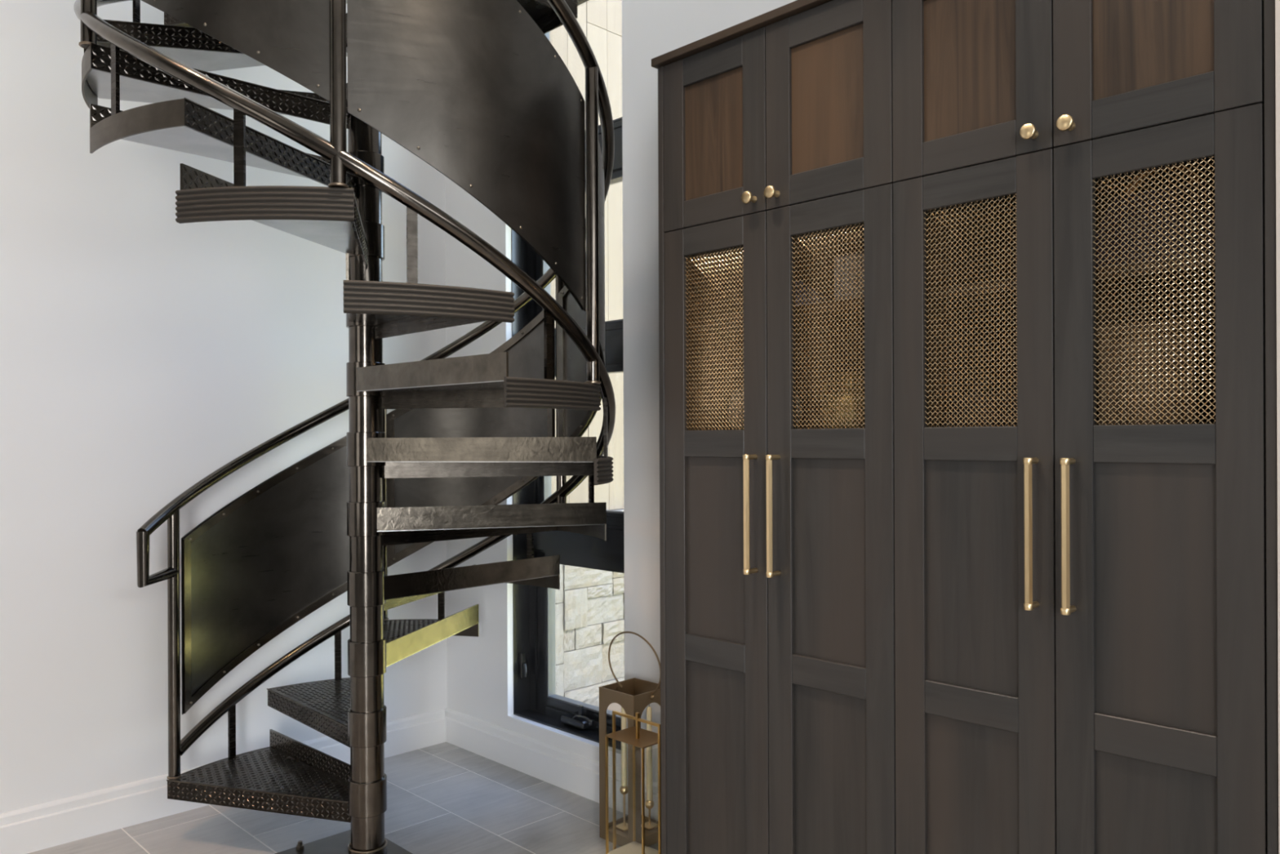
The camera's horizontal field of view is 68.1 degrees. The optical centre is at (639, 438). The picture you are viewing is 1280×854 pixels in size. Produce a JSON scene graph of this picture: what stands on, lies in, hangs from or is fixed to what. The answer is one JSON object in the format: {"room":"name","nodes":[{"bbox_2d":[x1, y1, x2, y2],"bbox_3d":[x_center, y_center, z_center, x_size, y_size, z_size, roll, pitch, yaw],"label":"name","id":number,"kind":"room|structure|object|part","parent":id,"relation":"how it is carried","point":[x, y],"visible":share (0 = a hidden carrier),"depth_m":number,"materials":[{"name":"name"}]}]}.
{"room":"stair hall","nodes":[
{"label":"stair hall","id":0,"kind":"room"},
{"bbox_2d":[0,0,447,813],"bbox_3d":[-2.904,-1.214,2.105,5.644,5.200,0.200,0,0,-45],"label":"wall","id":1,"kind":"structure","parent":0,"point":[144,352],"depth_m":3.14,"materials":[{"name":"white paint"}]},
{"bbox_2d":[0,708,445,853],"bbox_3d":[-2.752,1.216,2.091,5.426,0.137,0.018,0,0,-45],"label":"baseboard","id":2,"kind":"structure","parent":1,"relation":"attached to","point":[25,830],"depth_m":3.11,"materials":[{"name":"white paint"}]},
{"bbox_2d":[26,741,657,853],"bbox_3d":[-0.487,1.305,-0.182,5.644,0.060,6.635,0,0,-45],"label":"floor","id":3,"kind":"structure","parent":0,"point":[444,797],"depth_m":3.15,"materials":[{"name":"grey tile"}]},
{"bbox_2d":[74,0,615,853],"bbox_3d":[-0.810,-0.874,2.788,1.468,4.300,1.469,0,0,-2],"label":"spiral staircase","id":4,"kind":"structure","parent":3,"relation":"on","point":[477,91],"depth_m":2.67,"materials":[{"name":"metal"}]},
{"bbox_3d":[-1.347,-1.385,2.313,0.036,0.858,0.036,0,0,-45],"label":"post","id":5,"kind":"part","parent":4,"relation":"part of","materials":[{"name":"metal"}]},
{"bbox_3d":[-1.483,0.646,3.014,0.036,0.860,0.036,0,0,-45],"label":"post","id":6,"kind":"part","parent":4,"relation":"part of","materials":[{"name":"metal"}]},
{"bbox_3d":[-1.019,-1.220,2.162,0.671,0.949,0.088,0,0,18],"label":"sheet panel","id":7,"kind":"part","parent":4,"relation":"part of","materials":[{"name":"metal"}]},
{"bbox_3d":[-1.242,0.406,3.281,0.671,0.949,0.088,0,0,-42],"label":"sheet panel","id":8,"kind":"part","parent":4,"relation":"part of","materials":[{"name":"metal"}]},
{"bbox_3d":[-0.666,-0.982,2.087,0.036,0.858,0.036,0,0,-45],"label":"post","id":9,"kind":"part","parent":4,"relation":"part of","materials":[{"name":"metal"}]},
{"bbox_3d":[-0.800,1.271,2.788,0.300,0.011,0.600,0,0,-45],"label":"plate","id":10,"kind":"part","parent":4,"relation":"part of","materials":[{"name":"metal"}]},
{"bbox_3d":[-0.810,-0.976,2.788,1.468,2.553,1.469,0,0,-45],"label":"handrail","id":11,"kind":"part","parent":4,"relation":"part of","materials":[{"name":"metal"}]},
{"bbox_3d":[-0.949,0.237,3.490,0.036,0.858,0.036,0,0,-45],"label":"post","id":12,"kind":"part","parent":4,"relation":"part of","materials":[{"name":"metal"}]},
{"bbox_3d":[-0.371,-0.816,2.295,0.671,0.949,0.088,0,0,-42],"label":"sheet panel","id":13,"kind":"part","parent":4,"relation":"part of","materials":[{"name":"metal"}]},
{"bbox_3d":[-0.598,-0.003,3.414,0.671,0.949,0.088,0,0,18],"label":"sheet panel","id":14,"kind":"part","parent":4,"relation":"part of","materials":[{"name":"metal"}]},
{"bbox_3d":[-0.571,-1.470,3.071,0.680,0.008,0.338,0,0,-45],"label":"landing plate","id":15,"kind":"part","parent":4,"relation":"part of","materials":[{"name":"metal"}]},
{"bbox_3d":[-0.272,-0.172,3.264,0.036,0.858,0.036,0,0,-45],"label":"post","id":16,"kind":"part","parent":4,"relation":"part of","materials":[{"name":"metal"}]},
{"bbox_3d":[-0.162,-0.411,2.921,0.088,0.949,0.671,0,0,-12],"label":"sheet panel","id":17,"kind":"part","parent":4,"relation":"part of","materials":[{"name":"metal"}]},
{"bbox_3d":[-0.129,-0.578,2.563,0.036,0.858,0.036,0,0,-45],"label":"post","id":18,"kind":"part","parent":4,"relation":"part of","materials":[{"name":"metal"}]},
{"bbox_2d":[599,631,660,846],"bbox_3d":[-0.018,0.946,3.030,0.160,0.655,0.243,0,0,-45],"label":"lantern","id":19,"kind":"object","parent":3,"relation":"on","point":[633,695],"visible":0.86,"depth_m":2.99,"materials":[{"name":"brown metal"}]},
{"bbox_2d":[616,786,628,831],"bbox_3d":[-0.051,1.181,3.046,0.046,0.137,0.046,0,0,-45],"label":"candlestick","id":20,"kind":"object","parent":19,"relation":"on","point":[624,826],"visible":0.91,"depth_m":3.04,"materials":[{"name":"gold metal"}]},
{"bbox_2d":[621,706,626,786],"bbox_3d":[-0.051,0.973,3.046,0.020,0.281,0.020,0,0,-45],"label":"taper candle","id":21,"kind":"object","parent":20,"relation":"on","point":[624,720],"visible":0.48,"depth_m":3.04,"materials":[{"name":"beige wax"}]},
{"bbox_3d":[-0.051,1.192,3.046,0.007,0.105,0.007,0,0,-45],"label":"stem","id":22,"kind":"part","parent":20,"relation":"part of","materials":[{"name":"gold metal"}]},
{"bbox_2d":[608,818,657,837],"bbox_3d":[-0.016,1.252,3.030,0.152,0.006,0.152,0,0,-45],"label":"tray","id":23,"kind":"object","parent":19,"relation":"on","point":[653,833],"depth_m":3.01,"materials":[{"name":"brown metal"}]},
{"bbox_3d":[-0.019,0.712,3.030,0.006,0.188,0.243,0,0,-45],"label":"wire handle","id":24,"kind":"part","parent":19,"relation":"part of","materials":[{"name":"brown metal"}]},
{"bbox_2d":[640,800,657,830],"bbox_3d":[0.031,1.205,3.055,0.046,0.087,0.046,0,0,-45],"label":"candlestick","id":25,"kind":"object","parent":19,"relation":"in","point":[649,825],"visible":0.96,"depth_m":3.05,"materials":[{"name":"gold metal"}]},
{"bbox_2d":[646,703,652,800],"bbox_3d":[0.030,1.007,3.055,0.020,0.311,0.020,0,0,-45],"label":"taper candle","id":26,"kind":"object","parent":25,"relation":"on","point":[649,749],"visible":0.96,"depth_m":3.05,"materials":[{"name":"beige wax"}]},
{"bbox_3d":[0.031,1.216,3.055,0.007,0.055,0.007,0,0,-45],"label":"stem","id":27,"kind":"part","parent":25,"relation":"part of","materials":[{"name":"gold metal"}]},
{"bbox_2d":[604,710,661,853],"bbox_3d":[0.000,1.038,2.793,0.123,0.470,0.198,0,0,-45],"label":"lantern","id":28,"kind":"object","parent":3,"relation":"on","point":[637,736],"visible":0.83,"depth_m":2.81,"materials":[{"name":"gold metal"}]},
{"bbox_3d":[-0.005,0.880,2.798,0.123,0.004,0.162,0,0,-45],"label":"roof plate","id":29,"kind":"part","parent":28,"relation":"part of","materials":[{"name":"brown metal"}]},
{"bbox_3d":[-0.004,1.230,2.798,0.117,0.006,0.156,0,0,-45],"label":"floor plate","id":30,"kind":"part","parent":28,"relation":"part of","materials":[{"name":"beige"}]},
{"bbox_3d":[-0.007,0.841,2.779,0.008,0.075,0.008,0,0,-45],"label":"post","id":31,"kind":"part","parent":28,"relation":"part of","materials":[{"name":"gold metal"}]},
{"bbox_2d":[657,0,895,853],"bbox_3d":[0.436,0.144,2.400,0.484,2.253,0.692,0,0,-45],"label":"tall cabinet","id":32,"kind":"object","parent":3,"relation":"on","point":[775,140],"visible":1,"depth_m":2.23,"materials":[{"name":"brown wood"}]},
{"bbox_3d":[0.214,0.145,2.655,0.440,2.253,0.018,0,0,-45],"label":"panel","id":33,"kind":"part","parent":32,"relation":"part of","materials":[{"name":"brown wood"}]},
{"bbox_3d":[0.186,-0.944,2.380,0.021,0.072,0.197,0,0,-45],"label":"rail","id":34,"kind":"part","parent":32,"relation":"part of","materials":[{"name":"brown wood"}]},
{"bbox_3d":[0.188,-0.507,2.380,0.021,0.070,0.197,0,0,-45],"label":"rail","id":35,"kind":"part","parent":32,"relation":"part of","materials":[{"name":"brown wood"}]},
{"bbox_3d":[0.188,-0.578,2.380,0.021,0.069,0.197,0,0,-45],"label":"rail","id":36,"kind":"part","parent":32,"relation":"part of","materials":[{"name":"brown wood"}]},
{"bbox_3d":[0.189,-0.761,2.382,0.007,0.304,0.205,0,0,-45],"label":"panel","id":37,"kind":"part","parent":32,"relation":"part of","materials":[{"name":"brown wood"}]},
{"bbox_3d":[0.191,0.012,2.380,0.021,0.068,0.197,0,0,-45],"label":"rail","id":38,"kind":"part","parent":32,"relation":"part of","materials":[{"name":"brown wood"}]},
{"bbox_3d":[0.193,0.536,2.380,0.021,0.068,0.197,0,0,-45],"label":"rail","id":39,"kind":"part","parent":32,"relation":"part of","materials":[{"name":"brown wood"}]},
{"bbox_3d":[0.193,0.274,2.382,0.007,0.464,0.205,0,0,-45],"label":"panel","id":40,"kind":"part","parent":32,"relation":"part of","materials":[{"name":"brown wood"}]},
{"bbox_3d":[0.187,-0.762,2.380,0.021,0.436,0.334,0,0,-45],"label":"cabinet door","id":41,"kind":"part","parent":32,"relation":"part of","materials":[{"name":"brown wood"}]},
{"bbox_3d":[0.192,0.315,2.380,0.021,1.714,0.334,0,0,-45],"label":"cabinet door","id":42,"kind":"part","parent":32,"relation":"part of","materials":[{"name":"brown wood"}]},
{"bbox_3d":[0.196,0.836,2.382,0.007,0.540,0.205,0,0,-45],"label":"panel","id":43,"kind":"part","parent":32,"relation":"part of","materials":[{"name":"brown wood"}]},
{"bbox_2d":[651,0,832,69],"bbox_3d":[0.681,-0.994,2.166,0.458,0.020,1.391,0,0,-45],"label":"crown molding","id":44,"kind":"structure","parent":32,"relation":"attached to","point":[797,6],"depth_m":2.30,"materials":[{"name":"brown wood"}]},
{"bbox_3d":[0.263,-0.575,2.266,0.034,0.029,0.029,0,0,-45],"label":"knob","id":45,"kind":"part","parent":32,"relation":"part of","materials":[{"name":"gold metal"}]},
{"bbox_3d":[0.263,0.180,2.262,0.044,0.284,0.017,0,0,-45],"label":"pull handle","id":46,"kind":"part","parent":32,"relation":"part of","materials":[{"name":"gold metal"}]},
{"bbox_2d":[727,384,802,429],"bbox_3d":[0.330,-0.084,2.509,0.200,0.180,0.200,0,0,-45],"label":"jar","id":47,"kind":"object","parent":32,"relation":"on","point":[735,393],"visible":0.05,"depth_m":2.46,"materials":[{"name":"brown ceramic"}]},
{"bbox_3d":[0.311,-0.575,2.217,0.034,0.029,0.029,0,0,-45],"label":"knob","id":48,"kind":"part","parent":32,"relation":"part of","materials":[{"name":"gold metal"}]},
{"bbox_3d":[0.311,0.179,2.214,0.044,0.284,0.017,0,0,-45],"label":"pull handle","id":49,"kind":"part","parent":32,"relation":"part of","materials":[{"name":"gold metal"}]},
{"bbox_2d":[688,297,864,334],"bbox_3d":[0.470,-0.306,2.422,0.378,0.019,0.635,0,0,-45],"label":"shelf","id":50,"kind":"object","parent":32,"relation":"attached to","point":[859,299],"depth_m":2.43,"materials":[{"name":"brown wood"}]},
{"bbox_2d":[795,281,831,306],"bbox_3d":[0.392,-0.360,2.445,0.240,0.085,0.240,0,0,-45],"label":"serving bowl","id":51,"kind":"object","parent":32,"relation":"on","point":[798,284],"visible":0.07,"depth_m":2.36,"materials":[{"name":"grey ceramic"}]},
{"bbox_3d":[0.423,-0.945,2.141,0.021,0.072,0.197,0,0,-45],"label":"rail","id":52,"kind":"part","parent":32,"relation":"part of","materials":[{"name":"brown wood"}]},
{"bbox_3d":[0.425,-0.508,2.141,0.021,0.070,0.197,0,0,-45],"label":"rail","id":53,"kind":"part","parent":32,"relation":"part of","materials":[{"name":"brown wood"}]},
{"bbox_3d":[0.426,-0.762,2.143,0.007,0.304,0.205,0,0,-45],"label":"panel","id":54,"kind":"part","parent":32,"relation":"part of","materials":[{"name":"brown wood"}]},
{"bbox_3d":[0.427,0.011,2.141,0.021,0.068,0.197,0,0,-45],"label":"rail","id":55,"kind":"part","parent":32,"relation":"part of","materials":[{"name":"brown wood"}]},
{"bbox_3d":[0.425,-0.579,2.141,0.021,0.069,0.197,0,0,-45],"label":"rail","id":56,"kind":"part","parent":32,"relation":"part of","materials":[{"name":"brown wood"}]},
{"bbox_3d":[0.430,0.535,2.141,0.021,0.068,0.197,0,0,-45],"label":"rail","id":57,"kind":"part","parent":32,"relation":"part of","materials":[{"name":"brown wood"}]},
{"bbox_3d":[0.430,0.273,2.143,0.007,0.464,0.205,0,0,-45],"label":"panel","id":58,"kind":"part","parent":32,"relation":"part of","materials":[{"name":"brown wood"}]},
{"bbox_3d":[0.611,0.144,2.559,0.012,2.253,0.635,0,0,-45],"label":"panel","id":59,"kind":"part","parent":32,"relation":"part of","materials":[{"name":"gold metal"}]},
{"bbox_3d":[0.424,-0.763,2.141,0.021,0.436,0.334,0,0,-45],"label":"cabinet door","id":60,"kind":"part","parent":32,"relation":"part of","materials":[{"name":"brown wood"}]},
{"bbox_3d":[0.433,0.835,2.143,0.007,0.540,0.205,0,0,-45],"label":"panel","id":61,"kind":"part","parent":32,"relation":"part of","materials":[{"name":"brown wood"}]},
{"bbox_3d":[0.429,0.314,2.141,0.021,1.714,0.334,0,0,-45],"label":"cabinet door","id":62,"kind":"part","parent":32,"relation":"part of","materials":[{"name":"brown wood"}]},
{"bbox_2d":[820,371,864,428],"bbox_3d":[0.513,-0.077,2.296,0.149,0.165,0.149,0,0,0],"label":"vase","id":63,"kind":"object","parent":32,"relation":"on","point":[848,372],"visible":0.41,"depth_m":2.25,"materials":[{"name":"brown"}]},
{"bbox_3d":[0.470,-0.106,2.338,0.012,0.067,0.060,0,0,-45],"label":"handle","id":64,"kind":"part","parent":63,"relation":"part of","materials":[{"name":"metal"}]},
{"bbox_2d":[834,252,864,301],"bbox_3d":[0.550,-0.373,2.214,0.121,0.110,0.150,0,0,-45],"label":"storage box","id":65,"kind":"object","parent":32,"relation":"on","point":[861,255],"visible":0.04,"depth_m":2.19,"materials":[{"name":"silver metal"}]},
{"bbox_2d":[892,0,1279,853],"bbox_3d":[0.923,0.142,1.908,0.484,2.253,0.690,0,0,-45],"label":"tall cabinet","id":66,"kind":"object","parent":3,"relation":"on","point":[1086,643],"visible":1,"depth_m":1.74,"materials":[{"name":"brown wood"}]},
{"bbox_3d":[0.662,-0.509,1.902,0.021,0.070,0.197,0,0,-45],"label":"rail","id":67,"kind":"part","parent":66,"relation":"part of","materials":[{"name":"brown wood"}]},
{"bbox_3d":[0.663,-0.763,1.904,0.007,0.304,0.205,0,0,-45],"label":"panel","id":68,"kind":"part","parent":66,"relation":"part of","materials":[{"name":"brown wood"}]},
{"bbox_3d":[0.662,-0.581,1.902,0.021,0.069,0.197,0,0,-45],"label":"rail","id":69,"kind":"part","parent":66,"relation":"part of","materials":[{"name":"brown wood"}]},
{"bbox_3d":[0.664,0.010,1.902,0.021,0.068,0.197,0,0,-45],"label":"rail","id":70,"kind":"part","parent":66,"relation":"part of","materials":[{"name":"brown wood"}]},
{"bbox_3d":[0.667,0.534,1.902,0.021,0.068,0.197,0,0,-45],"label":"rail","id":71,"kind":"part","parent":66,"relation":"part of","materials":[{"name":"brown wood"}]},
{"bbox_3d":[0.667,0.272,1.904,0.007,0.464,0.205,0,0,-45],"label":"panel","id":72,"kind":"part","parent":66,"relation":"part of","materials":[{"name":"brown wood"}]},
{"bbox_3d":[0.670,0.834,1.904,0.007,0.540,0.205,0,0,-45],"label":"panel","id":73,"kind":"part","parent":66,"relation":"part of","materials":[{"name":"brown wood"}]},
{"bbox_3d":[0.661,-0.764,1.902,0.021,0.436,0.334,0,0,-45],"label":"cabinet door","id":74,"kind":"part","parent":66,"relation":"part of","materials":[{"name":"brown wood"}]},
{"bbox_3d":[0.666,0.313,1.902,0.021,1.714,0.334,0,0,-45],"label":"cabinet door","id":75,"kind":"part","parent":66,"relation":"part of","materials":[{"name":"brown wood"}]},
{"bbox_2d":[942,377,1017,426],"bbox_3d":[0.766,-0.063,2.026,0.140,0.134,0.208,0,0,-45],"label":"handbag","id":76,"kind":"object","parent":66,"relation":"on","point":[1001,380],"visible":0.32,"depth_m":2.01,"materials":[{"name":"black fabric"}]},
{"bbox_2d":[982,380,992,394],"bbox_3d":[0.798,-0.065,2.178,0.070,0.138,0.070,0,0,-45],"label":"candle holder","id":77,"kind":"object","parent":66,"relation":"on","point":[987,389],"visible":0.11,"depth_m":2.17,"materials":[{"name":"gold metal"}]},
{"bbox_3d":[0.737,-0.577,1.787,0.034,0.029,0.029,0,0,-45],"label":"knob","id":78,"kind":"part","parent":66,"relation":"part of","materials":[{"name":"gold metal"}]},
{"bbox_3d":[0.737,0.178,1.784,0.044,0.284,0.017,0,0,-45],"label":"pull handle","id":79,"kind":"part","parent":66,"relation":"part of","materials":[{"name":"gold metal"}]},
{"bbox_3d":[0.785,-0.577,1.739,0.034,0.029,0.029,0,0,-45],"label":"knob","id":80,"kind":"part","parent":66,"relation":"part of","materials":[{"name":"gold metal"}]},
{"bbox_3d":[0.784,0.177,1.736,0.044,0.284,0.017,0,0,-45],"label":"pull handle","id":81,"kind":"part","parent":66,"relation":"part of","materials":[{"name":"gold metal"}]},
{"bbox_2d":[927,253,1214,315],"bbox_3d":[0.944,-0.309,1.944,0.378,0.019,0.635,0,0,-45],"label":"shelf","id":82,"kind":"object","parent":66,"relation":"attached to","point":[1207,258],"depth_m":1.93,"materials":[{"name":"brown wood"}]},
{"bbox_3d":[1.085,0.142,2.081,0.012,2.253,0.635,0,0,-45],"label":"panel","id":83,"kind":"part","parent":66,"relation":"part of","materials":[{"name":"gold metal"}]},
{"bbox_3d":[0.899,-0.510,1.663,0.021,0.070,0.197,0,0,-45],"label":"rail","id":84,"kind":"part","parent":66,"relation":"part of","materials":[{"name":"brown wood"}]},
{"bbox_3d":[0.900,-0.764,1.665,0.007,0.304,0.205,0,0,-45],"label":"panel","id":85,"kind":"part","parent":66,"relation":"part of","materials":[{"name":"brown wood"}]},
{"bbox_3d":[0.899,-0.582,1.663,0.021,0.069,0.197,0,0,-45],"label":"rail","id":86,"kind":"part","parent":66,"relation":"part of","materials":[{"name":"brown wood"}]},
{"bbox_3d":[0.901,0.009,1.663,0.021,0.068,0.197,0,0,-45],"label":"rail","id":87,"kind":"part","parent":66,"relation":"part of","materials":[{"name":"brown wood"}]},
{"bbox_2d":[1095,163,1214,268],"bbox_3d":[0.993,-0.423,1.802,0.150,0.207,0.229,0,0,-45],"label":"handbag","id":88,"kind":"object","parent":66,"relation":"on","point":[1181,167],"visible":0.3,"depth_m":1.76,"materials":[{"name":"grey leather"}]},
{"bbox_3d":[0.903,0.533,1.663,0.021,0.068,0.197,0,0,-45],"label":"rail","id":89,"kind":"part","parent":66,"relation":"part of","materials":[{"name":"brown wood"}]},
{"bbox_2d":[1096,317,1215,425],"bbox_3d":[0.998,-0.109,1.834,0.128,0.225,0.178,0,0,-45],"label":"storage box","id":90,"kind":"object","parent":66,"relation":"on","point":[1193,319],"visible":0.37,"depth_m":1.78,"materials":[{"name":"brown"}]},
{"bbox_3d":[0.998,-0.210,1.834,0.128,0.024,0.178,0,0,-45],"label":"lid","id":91,"kind":"part","parent":90,"relation":"part of","materials":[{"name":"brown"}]},
{"bbox_3d":[0.904,0.271,1.665,0.007,0.464,0.205,0,0,-45],"label":"panel","id":92,"kind":"part","parent":66,"relation":"part of","materials":[{"name":"brown wood"}]},
{"bbox_3d":[0.906,0.833,1.665,0.007,0.540,0.205,0,0,-45],"label":"panel","id":93,"kind":"part","parent":66,"relation":"part of","materials":[{"name":"brown wood"}]},
{"bbox_3d":[0.898,-0.765,1.663,0.021,0.436,0.334,0,0,-45],"label":"cabinet door","id":94,"kind":"part","parent":66,"relation":"part of","materials":[{"name":"brown wood"}]},
{"bbox_3d":[0.902,0.312,1.663,0.021,1.714,0.334,0,0,-45],"label":"cabinet door","id":95,"kind":"part","parent":66,"relation":"part of","materials":[{"name":"brown wood"}]},
{"bbox_2d":[444,0,796,782],"bbox_3d":[1.493,-1.234,1.790,0.160,5.200,6.835,0,0,-45],"label":"wall","id":96,"kind":"structure","parent":0,"point":[477,666],"depth_m":3.21,"materials":[{"name":"white paint"}]},
{"bbox_2d":[444,707,657,821],"bbox_3d":[-0.223,1.206,3.406,0.018,0.137,1.710,0,0,-45],"label":"baseboard","id":97,"kind":"structure","parent":96,"relation":"attached to","point":[574,772],"depth_m":3.56,"materials":[{"name":"white paint"}]},
{"bbox_2d":[505,0,625,755],"bbox_3d":[-0.231,-0.968,3.543,0.180,4.117,0.668,0,0,-45],"label":"window","id":98,"kind":"structure","parent":96,"relation":"in","point":[533,700],"depth_m":3.72,"materials":[{"name":"black paint"}]},
{"bbox_3d":[-0.466,0.895,3.752,0.023,0.100,0.017,0,0,-45],"label":"latch plate","id":99,"kind":"part","parent":98,"relation":"part of","materials":[{"name":"black metal"}]},
{"bbox_3d":[-0.454,0.910,3.736,0.013,0.051,0.032,0,0,-32],"label":"latch lever","id":100,"kind":"part","parent":98,"relation":"part of","materials":[{"name":"black metal"}]},
{"bbox_3d":[-0.203,-0.676,3.569,0.045,0.560,0.656,0,0,-45],"label":"sash","id":101,"kind":"part","parent":98,"relation":"part of","materials":[{"name":"black"}]},
{"bbox_3d":[-0.201,0.020,3.569,0.045,0.556,0.656,0,0,-45],"label":"sash","id":102,"kind":"part","parent":98,"relation":"part of","materials":[{"name":"black"}]},
{"bbox_3d":[-0.197,0.760,3.569,0.045,0.630,0.656,0,0,-45],"label":"sash","id":103,"kind":"part","parent":98,"relation":"part of","materials":[{"name":"black metal"}]},
{"bbox_3d":[-0.213,1.039,3.507,0.020,0.028,0.117,0,0,-45],"label":"crank handle","id":104,"kind":"part","parent":98,"relation":"part of","materials":[{"name":"black metal"}]},
{"bbox_3d":[-0.207,-1.399,3.569,0.045,0.554,0.656,0,0,-45],"label":"sash","id":105,"kind":"part","parent":98,"relation":"part of","materials":[{"name":"black"}]},
{"bbox_2d":[1275,0,1279,853],"bbox_3d":[2.362,-0.287,0.484,0.450,3.100,3.360,0,0,-45],"label":"wall","id":106,"kind":"structure","parent":0,"point":[1277,2],"depth_m":1.52,"materials":[{"name":"beige paint"}]},
{"label":"outside","id":107,"kind":"structure","parent":0,"visible":0},
{"bbox_2d":[607,702,621,712],"bbox_3d":[15.157,1.418,7.731,27.590,0.180,17.660,0,0,-45],"label":"ground","id":108,"kind":"structure","parent":107,"point":[613,706],"depth_m":4.92,"materials":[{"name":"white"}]},
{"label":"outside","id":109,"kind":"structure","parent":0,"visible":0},
{"bbox_2d":[549,0,624,706],"bbox_3d":[0.854,-0.981,6.174,5.090,5.100,0.335,0,0,-45],"label":"wall","id":110,"kind":"structure","parent":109,"point":[589,606],"depth_m":4.95,"materials":[{"name":"grey"}]}
]}

